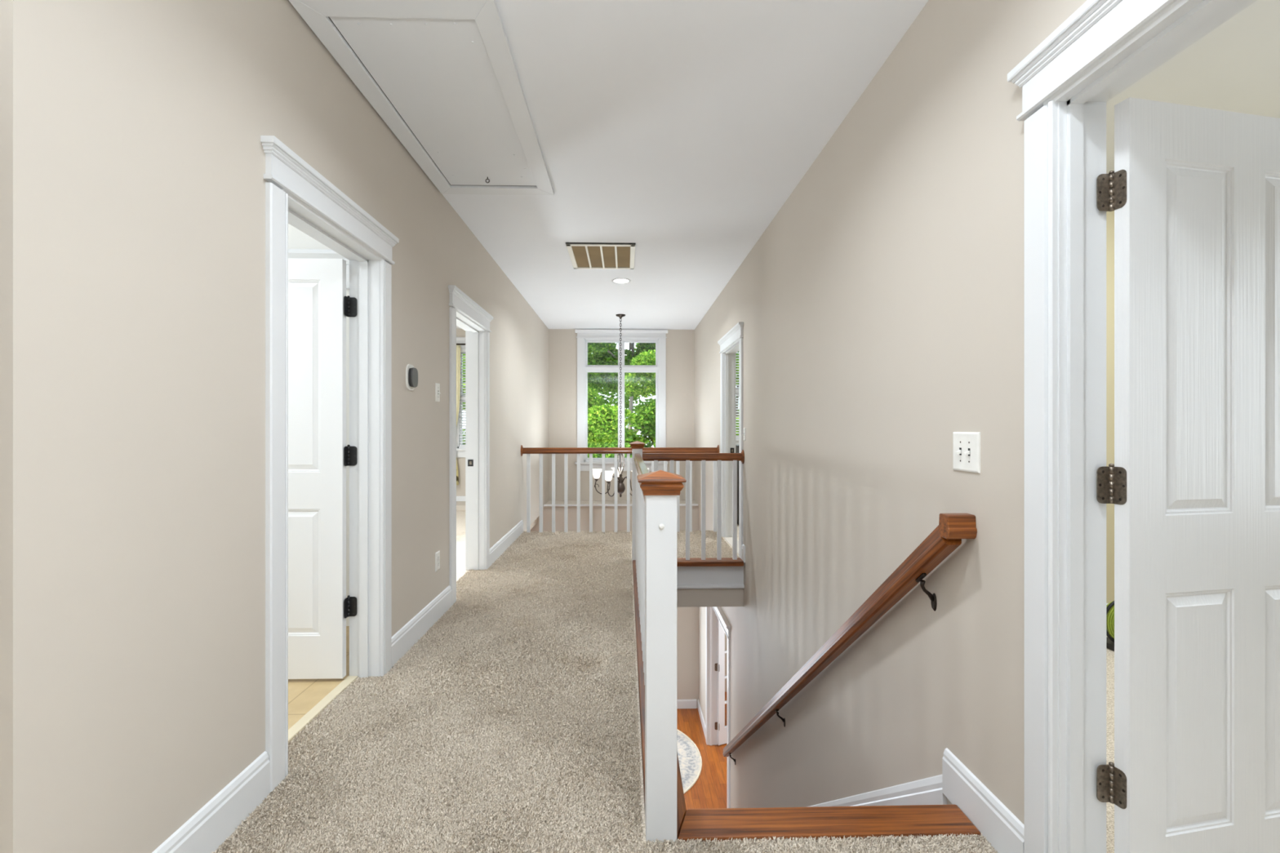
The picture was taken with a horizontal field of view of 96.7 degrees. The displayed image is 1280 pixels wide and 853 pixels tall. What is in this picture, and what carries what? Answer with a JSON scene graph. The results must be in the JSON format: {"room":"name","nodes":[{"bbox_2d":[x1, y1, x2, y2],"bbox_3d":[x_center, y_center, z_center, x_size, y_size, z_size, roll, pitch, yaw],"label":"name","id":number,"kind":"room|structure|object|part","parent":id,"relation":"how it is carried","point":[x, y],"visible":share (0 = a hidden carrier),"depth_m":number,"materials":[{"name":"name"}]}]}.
{"room":"upstairs hallway","nodes":[
{"label":"upstairs hallway","id":0,"kind":"room"},
{"bbox_2d":[0,0,548,852],"bbox_3d":[-1.399,-0.140,4.989,0.145,2.760,7.755,0,0,-1],"label":"wall","id":1,"kind":"structure","parent":0,"point":[132,156],"depth_m":1.47,"materials":[{"name":"beige paint"}]},
{"bbox_2d":[151,751,270,852],"bbox_3d":[-1.230,1.155,1.504,0.016,0.150,0.779,0,0,-1],"label":"baseboard","id":2,"kind":"structure","parent":1,"relation":"attached to","point":[215,821],"depth_m":1.68,"materials":[{"name":"white wood"}]},
{"bbox_2d":[260,135,399,792],"bbox_3d":[-1.311,0.132,2.384,0.189,2.177,1.031,0,0,-1],"label":"door frame","id":3,"kind":"structure","parent":1,"relation":"attached to","point":[297,195],"depth_m":2.50,"materials":[{"name":"white wood"}]},
{"bbox_3d":[-1.240,0.203,1.945,0.019,2.034,0.100,0,0,-1],"label":"casing","id":4,"kind":"part","parent":3,"relation":"part of","materials":[{"name":"white wood"}]},
{"bbox_3d":[-1.251,-0.866,2.386,0.020,0.112,0.981,0,0,-1],"label":"head casing","id":5,"kind":"part","parent":3,"relation":"part of","materials":[{"name":"white wood"}]},
{"bbox_3d":[-1.239,-0.933,2.386,0.044,0.047,1.031,0,0,-1],"label":"cornice","id":6,"kind":"part","parent":3,"relation":"part of","materials":[{"name":"white wood"}]},
{"bbox_3d":[-1.262,0.203,2.826,0.019,2.034,0.100,0,0,-1],"label":"casing","id":7,"kind":"part","parent":3,"relation":"part of","materials":[{"name":"white wood"}]},
{"bbox_2d":[405,364,417,391],"bbox_3d":[-1.266,-0.273,3.169,0.028,0.148,0.128,0,0,-1],"label":"thermostat","id":8,"kind":"object","parent":1,"relation":"attached to","point":[411,373],"visible":1,"depth_m":3.13,"materials":[{"name":"white plastic"}]},
{"bbox_2d":[391,585,451,666],"bbox_3d":[-1.278,1.155,3.375,0.016,0.150,0.995,0,0,-1],"label":"baseboard","id":9,"kind":"structure","parent":1,"relation":"attached to","point":[402,641],"depth_m":3.28,"materials":[{"name":"white wood"}]},
{"bbox_2d":[435,551,439,571],"bbox_3d":[-1.288,0.857,3.624,0.009,0.118,0.074,0,0,-1],"label":"wall outlet","id":10,"kind":"object","parent":1,"relation":"attached to","point":[437,553],"visible":1,"depth_m":3.61,"materials":[{"name":"white plastic"}]},
{"bbox_2d":[435,382,440,401],"bbox_3d":[-1.282,-0.217,3.624,0.021,0.118,0.072,0,0,-1],"label":"light switch","id":11,"kind":"object","parent":1,"relation":"attached to","point":[437,393],"visible":1,"depth_m":3.61,"materials":[{"name":"white plastic"}]},
{"bbox_2d":[448,284,493,605],"bbox_3d":[-1.371,0.132,4.409,0.207,2.177,1.123,0,0,-1],"label":"door frame","id":12,"kind":"structure","parent":1,"relation":"attached to","point":[465,313],"depth_m":4.84,"materials":[{"name":"white wood"}]},
{"bbox_3d":[-1.290,0.203,3.925,0.019,2.034,0.100,0,0,-1],"label":"casing","id":13,"kind":"part","parent":12,"relation":"part of","materials":[{"name":"white wood"}]},
{"bbox_3d":[-1.466,0.160,4.407,0.018,2.120,1.055,0,0,-1],"label":"room casing","id":14,"kind":"part","parent":12,"relation":"part of","materials":[{"name":"white wood"}]},
{"bbox_3d":[-1.302,-0.866,4.411,0.020,0.112,1.073,0,0,-1],"label":"head casing","id":15,"kind":"part","parent":12,"relation":"part of","materials":[{"name":"white wood"}]},
{"bbox_3d":[-1.441,0.310,4.838,0.047,0.058,0.004,0,0,-1],"label":"strike plate","id":16,"kind":"part","parent":12,"relation":"part of","materials":[{"name":"black metal"}]},
{"bbox_3d":[-1.290,-0.933,4.411,0.044,0.047,1.123,0,0,-1],"label":"cornice","id":17,"kind":"part","parent":12,"relation":"part of","materials":[{"name":"white wood"}]},
{"bbox_3d":[-1.315,0.203,4.897,0.019,2.034,0.100,0,0,-1],"label":"casing","id":18,"kind":"part","parent":12,"relation":"part of","materials":[{"name":"white wood"}]},
{"bbox_2d":[489,520,523,566],"bbox_3d":[-1.338,1.155,5.769,0.016,0.150,1.639,0,0,-1],"label":"baseboard","id":19,"kind":"structure","parent":1,"relation":"attached to","point":[499,548],"depth_m":5.62,"materials":[{"name":"white wood"}]},
{"bbox_2d":[288,223,349,626],"bbox_3d":[-2.584,-0.150,2.396,2.355,2.740,2.320,0,0,-1],"label":"wall","id":20,"kind":"structure","parent":0,"point":[297,239],"depth_m":3.48,"materials":[{"name":"white paint"}]},
{"bbox_2d":[288,248,349,288],"bbox_3d":[-2.165,-0.953,3.437,1.445,0.225,0.058,0,0,-1],"label":"trim","id":21,"kind":"structure","parent":20,"relation":"attached to","point":[292,253],"depth_m":3.42,"materials":[{"name":"white wood"}]},
{"bbox_2d":[288,258,356,679],"bbox_3d":[-1.771,0.202,2.734,0.791,2.005,0.051,0,0,-1],"label":"door","id":22,"kind":"structure","parent":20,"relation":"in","point":[319,607],"depth_m":2.71,"materials":[{"name":"white wood"}]},
{"bbox_2d":[456,500,698,707],"bbox_3d":[-2.278,2.664,8.595,6.280,3.012,0.500,0,0,-1],"label":"wall","id":23,"kind":"structure","parent":0,"point":[687,618],"depth_m":8.42,"materials":[{"name":"beige paint"}]},
{"bbox_2d":[543,503,697,506],"bbox_3d":[-0.327,1.159,8.384,2.370,0.022,0.060,0,0,-1],"label":"trim","id":24,"kind":"structure","parent":23,"relation":"on","point":[681,504],"depth_m":8.35,"materials":[{"name":"white wood"}]},
{"bbox_2d":[676,699,705,737],"bbox_3d":[-2.210,4.105,7.902,6.180,0.130,0.890,0,0,-1],"label":"baseboard","id":25,"kind":"structure","parent":23,"relation":"attached to","point":[681,704],"depth_m":8.40,"materials":[{"name":"white wood"}]},
{"bbox_2d":[456,328,726,692],"bbox_3d":[-0.527,1.325,8.970,9.800,5.690,0.160,0,0,-1],"label":"wall","id":26,"kind":"structure","parent":0,"point":[562,343],"depth_m":8.88,"materials":[{"name":"beige paint"}]},
{"bbox_2d":[456,337,465,457],"bbox_3d":[-2.410,-0.450,8.892,1.110,1.860,0.200,0,0,-1],"label":"window","id":27,"kind":"structure","parent":26,"relation":"in","point":[460,451],"depth_m":8.83,"materials":[{"name":"white wood"}]},
{"bbox_3d":[-2.409,0.355,8.827,1.110,0.030,0.070,0,0,-1],"label":"sill","id":28,"kind":"part","parent":27,"relation":"part of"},
{"bbox_3d":[-2.409,-1.355,8.819,1.110,0.050,0.046,0,0,-1],"label":"cornice","id":29,"kind":"part","parent":27,"relation":"part of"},
{"bbox_3d":[-2.411,-0.445,8.917,0.870,1.570,0.150,0,0,-1],"label":"frame","id":30,"kind":"part","parent":27,"relation":"part of","materials":[{"name":"white wood"}]},
{"bbox_2d":[459,349,465,446],"bbox_3d":[-2.410,-0.445,8.872,0.800,1.506,0.044,0,0,-1],"label":"window blind","id":31,"kind":"object","parent":27,"relation":"attached to","point":[462,351],"visible":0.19,"depth_m":8.86,"materials":[{"name":"white plastic"}]},
{"bbox_3d":[-2.411,-0.833,8.922,0.810,0.734,0.040,0,0,-1],"label":"sash","id":32,"kind":"part","parent":27,"relation":"part of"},
{"bbox_3d":[-2.411,-0.052,8.922,0.810,0.724,0.040,0,0,-1],"label":"sash","id":33,"kind":"part","parent":27,"relation":"part of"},
{"bbox_2d":[456,496,465,501],"bbox_3d":[-3.446,1.150,8.808,3.755,0.140,0.016,0,0,-1],"label":"baseboard","id":34,"kind":"structure","parent":26,"relation":"attached to","point":[458,498],"depth_m":8.82,"materials":[{"name":"white wood"}]},
{"bbox_2d":[456,343,465,484],"bbox_3d":[-2.413,-0.188,8.784,1.180,2.176,0.115,0,0,-1],"label":"curtain","id":35,"kind":"object","parent":26,"relation":"attached to","point":[458,345],"visible":0.16,"depth_m":8.74,"materials":[{"name":"white fabric"}]},
{"bbox_3d":[-2.872,-0.175,8.739,0.230,2.150,0.047,0,0,-1],"label":"panel","id":36,"kind":"part","parent":35,"relation":"part of","materials":[{"name":"beige fabric"}]},
{"bbox_2d":[574,328,667,471],"bbox_3d":[-0.289,-0.407,8.946,1.445,2.205,0.200,0,0,-1],"label":"window","id":37,"kind":"structure","parent":26,"relation":"in","point":[584,336],"depth_m":8.89,"materials":[{"name":"white wood"}]},
{"bbox_3d":[-0.587,-1.145,8.968,0.540,0.419,0.040,0,0,-1],"label":"sash","id":38,"kind":"part","parent":37,"relation":"part of","materials":[{"name":"white wood"}]},
{"bbox_3d":[-0.587,-0.179,8.968,0.540,1.409,0.040,0,0,-1],"label":"sash","id":39,"kind":"part","parent":37,"relation":"part of","materials":[{"name":"clear glass"}]},
{"bbox_3d":[-0.287,0.570,8.881,1.445,0.030,0.070,0,0,-1],"label":"sill","id":40,"kind":"part","parent":37,"relation":"part of","materials":[{"name":"white wood"}]},
{"bbox_3d":[-0.287,-1.485,8.873,1.445,0.050,0.046,0,0,-1],"label":"cornice","id":41,"kind":"part","parent":37,"relation":"part of","materials":[{"name":"white wood"}]},
{"bbox_3d":[-0.289,-0.415,8.971,1.195,1.940,0.150,0,0,-1],"label":"frame","id":42,"kind":"part","parent":37,"relation":"part of","materials":[{"name":"white wood"}]},
{"bbox_3d":[0.003,-1.145,8.983,0.551,0.419,0.040,0,0,-1],"label":"sash","id":43,"kind":"part","parent":37,"relation":"part of","materials":[{"name":"clear glass"}]},
{"bbox_3d":[0.003,-0.179,8.983,0.551,1.409,0.040,0,0,-1],"label":"sash","id":44,"kind":"part","parent":37,"relation":"part of","materials":[{"name":"clear glass"}]},
{"bbox_2d":[735,388,738,444],"bbox_3d":[1.848,-0.570,9.000,1.290,1.820,0.200,0,0,-1],"label":"window","id":45,"kind":"structure","parent":26,"relation":"in","point":[736,389],"depth_m":8.94,"materials":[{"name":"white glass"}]},
{"bbox_2d":[735,352,738,437],"bbox_3d":[1.849,-0.565,8.980,0.980,1.466,0.044,0,0,-1],"label":"window blind","id":46,"kind":"object","parent":45,"relation":"attached to","point":[735,353],"visible":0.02,"depth_m":8.97,"materials":[{"name":"white plastic"}]},
{"bbox_2d":[217,510,1114,852],"bbox_3d":[-0.380,1.436,3.141,9.800,0.428,11.500,0,0,-1],"label":"floor","id":47,"kind":"structure","parent":0,"point":[642,812],"depth_m":2.36,"materials":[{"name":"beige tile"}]},
{"bbox_2d":[288,675,357,743],"bbox_3d":[-1.388,1.227,2.382,0.049,0.026,0.793,0,0,-1],"label":"threshold","id":48,"kind":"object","parent":47,"relation":"on","point":[315,711],"depth_m":2.45,"materials":[{"name":"beige wood"}]},
{"bbox_2d":[211,529,997,852],"bbox_3d":[-0.227,1.220,3.891,2.424,0.013,5.509,0,0,-1],"label":"carpet","id":49,"kind":"structure","parent":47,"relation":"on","point":[498,602],"depth_m":2.24,"materials":[{"name":"beige carpet"}]},
{"bbox_2d":[520,444,719,533],"bbox_3d":[-0.226,0.719,6.576,2.280,1.011,0.100,0,0,-1],"label":"balcony railing","id":50,"kind":"object","parent":47,"relation":"on","point":[528,451],"visible":0.76,"depth_m":6.55,"materials":[{"name":"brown wood"}]},
{"bbox_3d":[-0.226,0.279,6.576,2.256,0.070,0.064,0,0,-1],"label":"handrail","id":51,"kind":"part","parent":50,"relation":"part of","materials":[{"name":"brown wood"}]},
{"bbox_2d":[629,440,644,561],"bbox_3d":[-0.026,0.681,5.207,0.141,1.098,0.141,0,0,-1],"label":"newel post","id":52,"kind":"object","parent":47,"relation":"on","point":[637,446],"visible":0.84,"depth_m":5.16,"materials":[{"name":"white wood"}]},
{"bbox_2d":[632,560,686,839],"bbox_3d":[0.040,1.231,3.460,0.131,0.038,3.549,0,0,-1],"label":"trim","id":53,"kind":"structure","parent":47,"relation":"on","point":[681,805],"depth_m":2.44,"materials":[{"name":"brown wood"}]},
{"bbox_2d":[633,453,649,684],"bbox_3d":[0.018,0.729,3.465,0.064,0.969,3.394,0,0,-1],"label":"stair railing","id":54,"kind":"object","parent":53,"relation":"on","point":[641,468],"visible":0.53,"depth_m":3.27,"materials":[{"name":"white wood"}]},
{"bbox_3d":[0.018,0.279,3.465,0.064,0.070,3.394,0,0,-1],"label":"handrail","id":55,"kind":"part","parent":54,"relation":"part of","materials":[{"name":"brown wood"}]},
{"bbox_2d":[636,470,686,842],"bbox_3d":[0.062,0.681,1.722,0.141,1.098,0.141,0,0,-1],"label":"newel post","id":56,"kind":"object","parent":47,"relation":"on","point":[660,489],"visible":1,"depth_m":1.68,"materials":[{"name":"white wood"}]},
{"bbox_2d":[1106,600,1114,651],"bbox_3d":[2.663,1.079,3.143,0.264,0.282,0.150,0,0,-1],"label":"floor fan","id":57,"kind":"object","parent":47,"relation":"on","point":[1110,606],"visible":0.07,"depth_m":3.11,"materials":[{"name":"green"}]},
{"bbox_2d":[1106,607,1114,638],"bbox_3d":[2.665,1.070,3.092,0.239,0.239,0.026,0,0,-1],"label":"grille","id":58,"kind":"object","parent":57,"relation":"attached to","point":[1110,611],"depth_m":3.11,"materials":[{"name":"green"}]},
{"bbox_2d":[676,692,726,809],"bbox_3d":[-0.425,4.230,4.941,9.800,0.120,7.900,0,0,-1],"label":"floor","id":59,"kind":"structure","parent":0,"point":[708,791],"depth_m":6.92,"materials":[{"name":"brown wood"}]},
{"bbox_2d":[676,728,702,793],"bbox_3d":[-0.230,4.164,7.136,2.008,0.024,2.008,0,0,-1],"label":"round rug","id":60,"kind":"object","parent":59,"relation":"on","point":[690,759],"visible":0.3,"depth_m":7.09,"materials":[{"name":"white fabric"}]},
{"bbox_2d":[676,588,743,607],"bbox_3d":[0.488,1.566,5.231,0.920,0.168,0.065,0,0,-1],"label":"wall","id":61,"kind":"structure","parent":0,"point":[720,597],"depth_m":5.20,"materials":[{"name":"beige paint"}]},
{"bbox_2d":[676,565,744,589],"bbox_3d":[0.488,1.373,5.212,0.920,0.217,0.085,0,0,-1],"label":"trim","id":62,"kind":"structure","parent":61,"relation":"attached to","point":[687,577],"depth_m":5.20,"materials":[{"name":"white wood"}]},
{"bbox_2d":[737,524,738,541],"bbox_3d":[2.732,1.322,6.271,3.420,0.196,5.400,0,0,-1],"label":"floor","id":63,"kind":"structure","parent":0,"point":[737,524],"depth_m":6.56,"materials":[{"name":"beige carpet"}]},
{"bbox_2d":[735,444,738,524],"bbox_3d":[1.436,0.728,7.201,0.485,0.985,0.455,0,0,-1],"label":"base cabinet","id":64,"kind":"object","parent":63,"relation":"on","point":[736,446],"visible":0.09,"depth_m":7.04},
{"bbox_2d":[442,0,1279,329],"bbox_3d":[-0.380,-1.595,3.161,9.800,0.150,11.780,0,0,-1],"label":"ceiling","id":65,"kind":"structure","parent":0,"point":[679,131],"depth_m":2.77,"materials":[{"name":"white paint"}]},
{"bbox_2d":[288,0,554,195],"bbox_3d":[-0.896,-1.497,2.819,0.723,0.045,1.722,0,0,-1],"label":"attic hatch","id":66,"kind":"object","parent":65,"relation":"attached to","point":[442,75],"visible":1,"depth_m":2.50,"materials":[{"name":"paint"}]},
{"bbox_3d":[-0.897,-1.516,2.827,0.535,0.009,1.475,0,0,-1],"label":"panel","id":67,"kind":"part","parent":66,"relation":"part of","materials":[{"name":"paint"}]},
{"bbox_2d":[565,242,635,269],"bbox_3d":[-0.336,-1.513,5.072,0.579,0.014,0.738,0,0,-1],"label":"ceiling vent","id":68,"kind":"object","parent":65,"relation":"in","point":[599,255],"visible":1,"depth_m":5.03,"materials":[{"name":"metal"}]},
{"bbox_2d":[592,453,626,497],"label":"chandelier","id":69,"kind":"object","parent":65,"relation":"hanging from","point":[608,478],"depth_m":7.72,"materials":[{"name":"brown metal"}]},
{"bbox_3d":[-0.595,0.652,7.796,0.188,0.132,0.187,0,0,-1],"label":"lamp shade","id":70,"kind":"part","parent":69,"relation":"part of","materials":[{"name":"white glass"}]},
{"bbox_3d":[-0.458,0.805,7.775,0.344,0.248,0.013,0,0,9],"label":"arm","id":71,"kind":"part","parent":69,"relation":"part of","materials":[{"name":"brown metal"}]},
{"bbox_3d":[-0.413,0.652,7.446,0.188,0.132,0.187,0,0,-1],"label":"lamp shade","id":72,"kind":"part","parent":69,"relation":"part of","materials":[{"name":"white glass"}]},
{"bbox_3d":[-0.352,0.805,7.570,0.013,0.248,0.344,0,0,27],"label":"arm","id":73,"kind":"part","parent":69,"relation":"part of","materials":[{"name":"brown metal"}]},
{"bbox_3d":[-0.319,0.652,8.076,0.188,0.132,0.187,0,0,-1],"label":"lamp shade","id":74,"kind":"part","parent":69,"relation":"part of","materials":[{"name":"white glass"}]},
{"bbox_2d":[615,314,625,447],"label":"chain","id":75,"kind":"object","parent":65,"relation":"hanging from","point":[620,316],"depth_m":7.74,"materials":[{"name":"brown metal"}]},
{"bbox_3d":[-0.264,-0.574,7.746,0.023,1.798,0.023,0,0,44],"label":"chain","id":76,"kind":"part","parent":75,"relation":"part of","materials":[{"name":"brown metal"}]},
{"bbox_2d":[611,278,631,283],"bbox_3d":[-0.196,-1.517,5.927,0.204,0.006,0.204,0,0,-1],"label":"recessed light","id":77,"kind":"object","parent":65,"relation":"in","point":[615,280],"visible":1,"depth_m":5.92,"materials":[{"name":"white plastic"}]},
{"bbox_2d":[694,0,1087,824],"bbox_3d":[1.060,1.325,3.178,0.120,5.690,11.500,0,0,-1],"label":"wall","id":78,"kind":"structure","parent":0,"point":[881,308],"depth_m":2.36,"materials":[{"name":"beige paint"}]},
{"bbox_2d":[676,557,743,566],"bbox_3d":[0.498,1.238,5.189,0.871,0.044,0.150,0,0,-1],"label":"trim","id":79,"kind":"structure","parent":78,"relation":"attached to","point":[713,562],"depth_m":5.12,"materials":[{"name":"brown wood"}]},
{"bbox_2d":[642,449,744,559],"bbox_3d":[0.484,0.715,5.209,0.928,1.004,0.100,0,0,-1],"label":"stair railing","id":80,"kind":"object","parent":79,"relation":"on","point":[655,457],"visible":0.88,"depth_m":5.19,"materials":[{"name":"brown wood"}]},
{"bbox_3d":[0.478,0.279,5.209,0.916,0.070,0.064,0,0,-1],"label":"handrail","id":81,"kind":"part","parent":80,"relation":"part of","materials":[{"name":"brown wood"}]},
{"bbox_2d":[705,606,730,808],"bbox_3d":[0.949,3.111,6.711,0.164,2.117,1.728,0,0,-1],"label":"door frame","id":82,"kind":"structure","parent":78,"relation":"attached to","point":[711,612],"depth_m":7.44,"materials":[{"name":"white wood"}]},
{"bbox_3d":[0.881,3.183,7.499,0.019,1.974,0.100,0,0,-1],"label":"casing","id":83,"kind":"part","parent":82,"relation":"part of","materials":[{"name":"white wood"}]},
{"bbox_3d":[0.901,2.144,6.710,0.020,0.112,1.678,0,0,-1],"label":"head casing","id":84,"kind":"part","parent":82,"relation":"part of","materials":[{"name":"white wood"}]},
{"bbox_3d":[0.889,2.076,6.710,0.044,0.047,1.728,0,0,-1],"label":"cornice","id":85,"kind":"part","parent":82,"relation":"part of","materials":[{"name":"white wood"}]},
{"bbox_3d":[0.921,3.183,5.921,0.019,1.974,0.100,0,0,-1],"label":"casing","id":86,"kind":"part","parent":82,"relation":"part of","materials":[{"name":"white wood"}]},
{"bbox_2d":[715,616,726,745],"bbox_3d":[1.319,3.180,7.576,0.730,1.955,0.056,0,0,-25],"label":"door","id":87,"kind":"structure","parent":78,"relation":"in","point":[720,726],"depth_m":7.44,"materials":[{"name":"white wood"}]},
{"bbox_2d":[717,321,743,558],"bbox_3d":[0.981,0.132,5.807,0.182,2.177,1.198,0,0,-1],"label":"door frame","id":88,"kind":"structure","parent":78,"relation":"attached to","point":[731,342],"depth_m":6.27,"materials":[{"name":"white wood"}]},
{"bbox_3d":[0.911,0.203,6.329,0.019,2.034,0.100,0,0,-1],"label":"casing","id":89,"kind":"part","parent":88,"relation":"part of","materials":[{"name":"white wood"}]},
{"bbox_3d":[0.912,-0.933,5.805,0.044,0.047,1.198,0,0,-1],"label":"cornice","id":90,"kind":"part","parent":88,"relation":"part of","materials":[{"name":"white wood"}]},
{"bbox_3d":[0.924,-0.866,5.805,0.020,0.112,1.148,0,0,-1],"label":"head casing","id":91,"kind":"part","parent":88,"relation":"part of","materials":[{"name":"white wood"}]},
{"bbox_3d":[1.063,0.160,5.809,0.018,2.120,1.130,0,0,-1],"label":"room casing","id":92,"kind":"part","parent":88,"relation":"part of","materials":[{"name":"white wood"}]},
{"bbox_3d":[0.937,0.203,5.281,0.019,2.034,0.100,0,0,-1],"label":"casing","id":93,"kind":"part","parent":88,"relation":"part of","materials":[{"name":"white wood"}]},
{"bbox_2d":[741,544,745,562],"bbox_3d":[0.941,1.155,5.182,0.016,0.150,0.094,0,0,-1],"label":"baseboard","id":94,"kind":"structure","parent":78,"relation":"attached to","point":[743,548],"depth_m":5.15,"materials":[{"name":"white wood"}]},
{"bbox_2d":[742,427,745,440],"bbox_3d":[0.940,0.070,5.155,0.021,0.115,0.070,0,0,-1],"label":"light switch","id":95,"kind":"object","parent":78,"relation":"attached to","point":[744,434],"visible":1,"depth_m":5.15,"materials":[{"name":"white plastic"}]},
{"bbox_2d":[677,804,980,842],"bbox_3d":[0.564,1.231,1.752,0.909,0.038,0.130,0,0,-1],"label":"stair tread","id":96,"kind":"structure","parent":78,"relation":"attached to","point":[723,824],"depth_m":1.74,"materials":[{"name":"brown wood"}]},
{"bbox_2d":[722,513,977,764],"bbox_3d":[0.941,1.817,3.787,0.094,3.086,4.085,0,0,-1],"label":"stair handrail","id":97,"kind":"object","parent":78,"relation":"attached to","point":[950,531],"visible":1,"depth_m":2.23,"materials":[{"name":"brown wood"}]},
{"bbox_3d":[1.027,0.614,1.990,0.006,0.064,0.032,0,0,-1],"label":"wall plate","id":98,"kind":"part","parent":97,"relation":"part of","materials":[{"name":"brown metal"}]},
{"bbox_2d":[806,774,946,807],"bbox_3d":[0.976,2.736,3.818,0.015,3.142,3.815,0,0,-1],"label":"trim","id":99,"kind":"structure","parent":78,"relation":"attached to","point":[926,791],"depth_m":2.19,"materials":[{"name":"white wood"}]},
{"bbox_2d":[953,431,980,473],"bbox_3d":[1.024,0.080,1.800,0.021,0.125,0.138,0,0,-1],"label":"light switch","id":100,"kind":"object","parent":78,"relation":"attached to","point":[966,445],"visible":1,"depth_m":1.78,"materials":[{"name":"white plastic"}]},
{"bbox_2d":[942,747,1024,852],"bbox_3d":[1.029,1.155,1.717,0.016,0.150,0.389,0,0,-1],"label":"baseboard","id":101,"kind":"structure","parent":78,"relation":"attached to","point":[1005,832],"depth_m":1.70,"materials":[{"name":"white wood"}]},
{"bbox_2d":[1007,0,1257,852],"bbox_3d":[1.092,0.132,1.033,0.164,2.177,1.028,0,0,-1],"label":"door frame","id":102,"kind":"structure","parent":78,"relation":"attached to","point":[1067,82],"depth_m":1.42,"materials":[{"name":"white wood"}]},
{"bbox_3d":[1.034,0.203,1.471,0.019,2.034,0.100,0,0,-1],"label":"casing","id":103,"kind":"part","parent":102,"relation":"part of","materials":[{"name":"white wood"}]},
{"bbox_3d":[1.032,-0.933,1.031,0.044,0.047,1.028,0,0,-1],"label":"cornice","id":104,"kind":"part","parent":102,"relation":"part of","materials":[{"name":"white wood"}]},
{"bbox_3d":[1.044,-0.866,1.032,0.020,0.112,0.978,0,0,-1],"label":"head casing","id":105,"kind":"part","parent":102,"relation":"part of","materials":[{"name":"white wood"}]},
{"bbox_2d":[1096,97,1279,852],"bbox_3d":[1.525,0.208,1.464,0.791,2.000,0.051,0,0,-11],"label":"door","id":106,"kind":"structure","parent":78,"relation":"in","point":[1193,482],"depth_m":1.41,"materials":[{"name":"white wood"}]},
{"bbox_2d":[1106,210,1114,603],"bbox_3d":[2.820,1.325,3.222,3.400,5.690,11.500,0,0,-1],"label":"wall","id":107,"kind":"structure","parent":0,"point":[1109,215],"depth_m":3.47,"materials":[{"name":"paint"}]},
{"label":"outside","id":108,"kind":"structure","parent":0,"visible":0},
{"bbox_3d":[-1.252,4.770,49.534,120.000,0.300,80.900,0,0,-1],"label":"ground","id":109,"kind":"structure","parent":108,"visible":0},
{"bbox_2d":[462,357,465,444],"bbox_3d":[-7.205,-0.034,18.752,6.555,9.329,3.980,0,0,-1],"label":"tree","id":110,"kind":"object","parent":109,"relation":"on","point":[464,357],"visible":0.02,"depth_m":18.25,"materials":[{"name":"green plant"}]},
{"bbox_2d":[462,353,640,435],"bbox_3d":[-5.521,-2.045,31.827,11.248,13.350,10.416,0,0,8],"label":"tree","id":111,"kind":"object","parent":109,"relation":"on","point":[611,400],"visible":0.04,"depth_m":32.89,"materials":[{"name":"green plant"}]},
{"bbox_2d":[587,386,635,457],"bbox_3d":[-1.671,0.715,15.207,3.148,7.830,2.999,0,0,-1],"label":"tree","id":112,"kind":"object","parent":109,"relation":"on","point":[601,427],"visible":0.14,"depth_m":14.38,"materials":[{"name":"green plant"}]},
{"bbox_2d":[587,342,737,457],"bbox_3d":[-0.427,-0.779,22.793,7.201,10.818,6.578,0,0,-31],"label":"tree","id":113,"kind":"object","parent":109,"relation":"on","point":[603,353],"visible":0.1,"depth_m":22.17,"materials":[{"name":"green plant"}]},
{"bbox_2d":[624,349,738,447],"bbox_3d":[1.263,0.492,15.830,3.842,8.276,2.100,0,0,-1],"label":"tree","id":114,"kind":"object","parent":109,"relation":"on","point":[646,380],"visible":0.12,"depth_m":15.52,"materials":[{"name":"green plant"}]},
{"bbox_2d":[634,342,738,416],"bbox_3d":[5.450,-1.882,32.494,12.212,13.024,9.327,0,0,-1],"label":"tree","id":115,"kind":"object","parent":109,"relation":"on","point":[637,344],"visible":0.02,"depth_m":33.16,"materials":[{"name":"green plant"}]},
{"bbox_2d":[735,404,738,435],"bbox_3d":[5.363,-0.096,19.005,5.645,9.453,4.839,0,0,31],"label":"tree","id":116,"kind":"object","parent":109,"relation":"on","point":[737,404],"visible":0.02,"depth_m":18.59,"materials":[{"name":"green plant"}]}
]}

